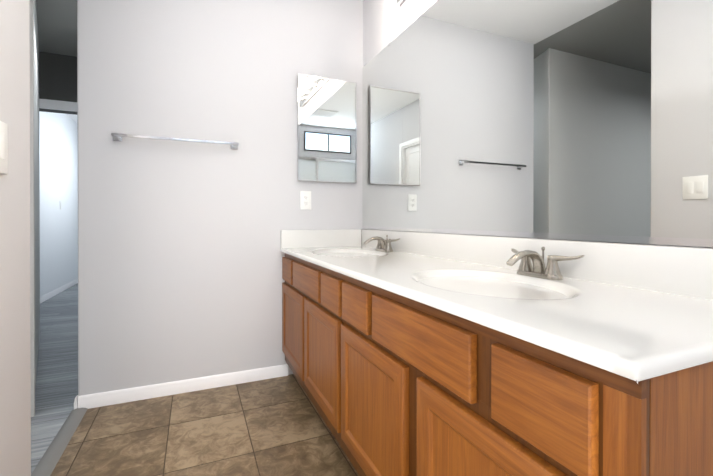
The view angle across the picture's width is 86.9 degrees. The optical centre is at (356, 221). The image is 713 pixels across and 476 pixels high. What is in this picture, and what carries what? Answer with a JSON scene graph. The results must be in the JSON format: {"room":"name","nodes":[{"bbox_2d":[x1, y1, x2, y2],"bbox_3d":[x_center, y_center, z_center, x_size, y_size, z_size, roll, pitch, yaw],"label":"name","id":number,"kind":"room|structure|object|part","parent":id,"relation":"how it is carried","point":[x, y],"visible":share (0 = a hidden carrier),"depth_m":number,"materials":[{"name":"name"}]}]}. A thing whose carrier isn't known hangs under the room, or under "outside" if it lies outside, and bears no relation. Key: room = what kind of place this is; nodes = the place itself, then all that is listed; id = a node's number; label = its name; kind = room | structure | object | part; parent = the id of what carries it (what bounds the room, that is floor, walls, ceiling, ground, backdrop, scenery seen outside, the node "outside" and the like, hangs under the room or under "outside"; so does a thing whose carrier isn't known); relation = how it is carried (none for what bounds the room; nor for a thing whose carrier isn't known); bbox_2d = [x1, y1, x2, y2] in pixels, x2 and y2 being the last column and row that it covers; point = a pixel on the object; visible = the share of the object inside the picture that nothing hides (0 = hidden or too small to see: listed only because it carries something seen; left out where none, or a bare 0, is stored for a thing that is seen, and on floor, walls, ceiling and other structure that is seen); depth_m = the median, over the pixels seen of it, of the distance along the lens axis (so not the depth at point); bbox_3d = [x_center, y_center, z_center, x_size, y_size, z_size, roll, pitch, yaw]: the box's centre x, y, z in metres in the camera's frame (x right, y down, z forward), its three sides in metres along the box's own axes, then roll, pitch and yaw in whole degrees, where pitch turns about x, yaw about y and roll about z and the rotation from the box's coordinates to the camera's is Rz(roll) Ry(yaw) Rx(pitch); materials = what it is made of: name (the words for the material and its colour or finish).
{"room":"bathroom","nodes":[
{"label":"bathroom","id":0,"kind":"room"},
{"bbox_2d":[0,0,30,475],"bbox_3d":[-0.957,-0.271,0.922,0.120,2.550,0.430,0,0,-23],"label":"wall","id":1,"kind":"structure","parent":0,"point":[15,406],"depth_m":1.04,"materials":[{"name":"grey paint"}]},
{"bbox_2d":[0,121,7,174],"bbox_3d":[-0.889,-0.188,0.931,0.008,0.132,0.120,0,0,-23],"label":"switch plate","id":2,"kind":"object","parent":1,"relation":"attached to","point":[3,148],"visible":1,"depth_m":0.96,"materials":[{"name":"white plastic"}]},
{"bbox_2d":[29,0,34,416],"bbox_3d":[-3.265,-0.272,1.234,3.510,2.550,0.014,0,0,-23],"label":"wall","id":3,"kind":"structure","parent":0,"point":[32,222],"depth_m":1.92,"materials":[{"name":"grey paint"}]},
{"bbox_2d":[34,0,39,383],"bbox_3d":[-2.322,-0.277,2.676,0.077,2.550,1.978,0,0,-39],"label":"wall","id":4,"kind":"structure","parent":0,"point":[36,188],"depth_m":2.68,"materials":[{"name":"grey paint"}]},
{"bbox_2d":[31,283,77,473],"bbox_3d":[-3.089,1.034,1.062,3.694,0.060,10.990,0,0,-23],"label":"floor","id":5,"kind":"structure","parent":0,"point":[56,389],"depth_m":2.54,"materials":[{"name":"grey wood"}]},
{"bbox_2d":[36,0,76,122],"bbox_3d":[-3.006,-1.586,1.088,4.114,0.080,10.990,0,0,-23],"label":"ceiling","id":6,"kind":"structure","parent":0,"point":[57,25],"depth_m":3.02,"materials":[{"name":"grey paint"}]},
{"bbox_2d":[39,51,76,114],"bbox_3d":[-2.776,-1.296,3.569,1.164,0.520,0.120,0,0,-23],"label":"wall","id":7,"kind":"structure","parent":0,"point":[57,76],"depth_m":3.50,"materials":[{"name":"grey paint"}]},
{"bbox_2d":[39,99,76,111],"bbox_3d":[-2.748,-1.078,3.507,1.164,0.085,0.014,0,0,-23],"label":"door frame","id":8,"kind":"structure","parent":7,"relation":"attached to","point":[57,105],"depth_m":3.49,"materials":[{"name":"white"}]},
{"bbox_2d":[39,111,77,296],"bbox_3d":[-4.010,-0.285,4.811,0.120,2.550,3.128,0,0,-23],"label":"wall","id":9,"kind":"structure","parent":0,"point":[58,150],"depth_m":5.16,"materials":[{"name":"white paint"}]},
{"bbox_2d":[40,278,77,302],"bbox_3d":[-3.949,0.954,4.846,0.012,0.072,3.120,0,0,-23],"label":"baseboard","id":10,"kind":"structure","parent":9,"relation":"attached to","point":[47,296],"depth_m":5.11,"materials":[{"name":"white"}]},
{"bbox_2d":[50,374,359,475],"bbox_3d":[0.051,1.035,0.703,1.786,0.060,3.840,0,0,-23],"label":"floor","id":11,"kind":"structure","parent":0,"point":[277,426],"depth_m":1.74,"materials":[{"name":"brown tile"}]},
{"bbox_2d":[31,408,86,475],"bbox_3d":[-1.217,0.997,1.417,0.072,0.011,1.276,0,0,-23],"label":"transition strip","id":12,"kind":"object","parent":11,"relation":"on","point":[48,461],"visible":1,"depth_m":1.67,"materials":[{"name":"grey"}]},
{"bbox_2d":[282,257,712,475],"bbox_3d":[0.202,0.616,1.573,0.576,0.772,2.116,0,0,-23],"label":"bathroom vanity","id":13,"kind":"object","parent":11,"relation":"on","point":[419,354],"depth_m":0.81,"materials":[{"name":"brown wood"}]},
{"bbox_3d":[-0.371,0.614,2.194,0.019,0.441,0.495,0,0,-23],"label":"door","id":14,"kind":"part","parent":13,"relation":"part of","materials":[{"name":"brown wood"}]},
{"bbox_3d":[-0.163,0.616,1.713,0.019,0.441,0.489,0,0,-23],"label":"door","id":15,"kind":"part","parent":13,"relation":"part of","materials":[{"name":"brown wood"}]},
{"bbox_3d":[0.041,0.618,1.241,0.019,0.441,0.474,0,0,-23],"label":"door","id":16,"kind":"part","parent":13,"relation":"part of","materials":[{"name":"brown wood"}]},
{"bbox_3d":[0.245,0.620,0.769,0.019,0.441,0.426,0,0,-23],"label":"door","id":17,"kind":"part","parent":13,"relation":"part of","materials":[{"name":"brown wood"}]},
{"bbox_2d":[281,249,712,388],"bbox_3d":[0.189,0.213,1.559,0.567,0.034,2.128,0,0,-23],"label":"countertop","id":18,"kind":"structure","parent":13,"relation":"on","point":[629,338],"depth_m":0.75,"materials":[{"name":"white stone"}]},
{"bbox_2d":[363,235,399,251],"bbox_3d":[0.116,0.126,2.167,0.163,0.095,0.269,0,0,-23],"label":"faucet","id":19,"kind":"object","parent":18,"relation":"on","point":[383,245],"depth_m":2.15,"materials":[{"name":"silver metal"}]},
{"bbox_2d":[506,247,584,279],"bbox_3d":[0.540,0.129,1.186,0.163,0.095,0.269,0,0,-23],"label":"faucet","id":20,"kind":"object","parent":18,"relation":"on","point":[525,271],"depth_m":1.18,"materials":[{"name":"silver metal"}]},
{"bbox_2d":[77,0,362,395],"bbox_3d":[-0.686,-0.276,2.406,1.786,2.550,0.120,0,0,-23],"label":"wall","id":21,"kind":"structure","parent":0,"point":[180,254],"depth_m":2.22,"materials":[{"name":"grey paint"}]},
{"bbox_2d":[74,395,77,408],"bbox_3d":[-1.490,0.964,1.999,0.012,0.072,0.027,0,0,-23],"label":"baseboard","id":22,"kind":"object","parent":21,"relation":"attached to","point":[76,402],"visible":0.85,"depth_m":1.99,"materials":[{"name":"white"}]},
{"bbox_2d":[111,133,238,149],"bbox_3d":[-1.017,-0.462,2.157,0.658,0.044,0.068,0,0,-23],"label":"towel rail","id":23,"kind":"object","parent":21,"relation":"attached to","point":[119,136],"visible":1,"depth_m":2.11,"materials":[{"name":"silver metal"}]},
{"bbox_2d":[78,364,287,408],"bbox_3d":[-0.960,0.964,2.218,1.124,0.072,0.012,0,0,-23],"label":"baseboard","id":24,"kind":"structure","parent":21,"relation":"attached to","point":[95,400],"depth_m":2.18,"materials":[{"name":"white wood"}]},
{"bbox_2d":[300,191,310,209],"bbox_3d":[-0.334,-0.138,2.486,0.074,0.122,0.008,0,0,-23],"label":"outlet","id":25,"kind":"object","parent":21,"relation":"attached to","point":[305,200],"visible":1,"depth_m":2.48,"materials":[{"name":"white plastic"}]},
{"bbox_2d":[297,74,356,182],"bbox_3d":[-0.194,-0.612,2.536,0.418,0.694,0.024,0,0,-23],"label":"medicine cabinet mirror","id":26,"kind":"object","parent":21,"relation":"attached to","point":[326,129],"visible":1,"depth_m":2.52,"materials":[{"name":"clear glass"}]},
{"bbox_2d":[281,229,360,248],"bbox_3d":[-0.227,0.124,2.527,0.563,0.136,0.020,0,0,-23],"label":"backsplash","id":27,"kind":"structure","parent":0,"relation":"attached to","point":[336,238],"depth_m":2.50,"materials":[{"name":"white stone"}]},
{"bbox_2d":[396,0,404,5],"bbox_3d":[0.413,-1.298,1.613,0.150,0.116,1.160,0,0,-23],"label":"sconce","id":28,"kind":"object","parent":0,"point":[399,2],"visible":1,"depth_m":2.15,"materials":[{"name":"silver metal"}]},
{"bbox_2d":[361,229,712,308],"bbox_3d":[0.459,0.128,1.675,0.021,0.136,2.128,0,0,-23],"label":"backsplash","id":29,"kind":"structure","parent":0,"relation":"attached to","point":[666,273],"depth_m":1.13,"materials":[{"name":"white stone"}]},
{"bbox_2d":[362,0,712,248],"bbox_3d":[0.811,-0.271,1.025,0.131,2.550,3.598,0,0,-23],"label":"wall mirror","id":30,"kind":"object","parent":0,"point":[587,120],"depth_m":1.28,"materials":[{"name":"clear glass"}]}
]}

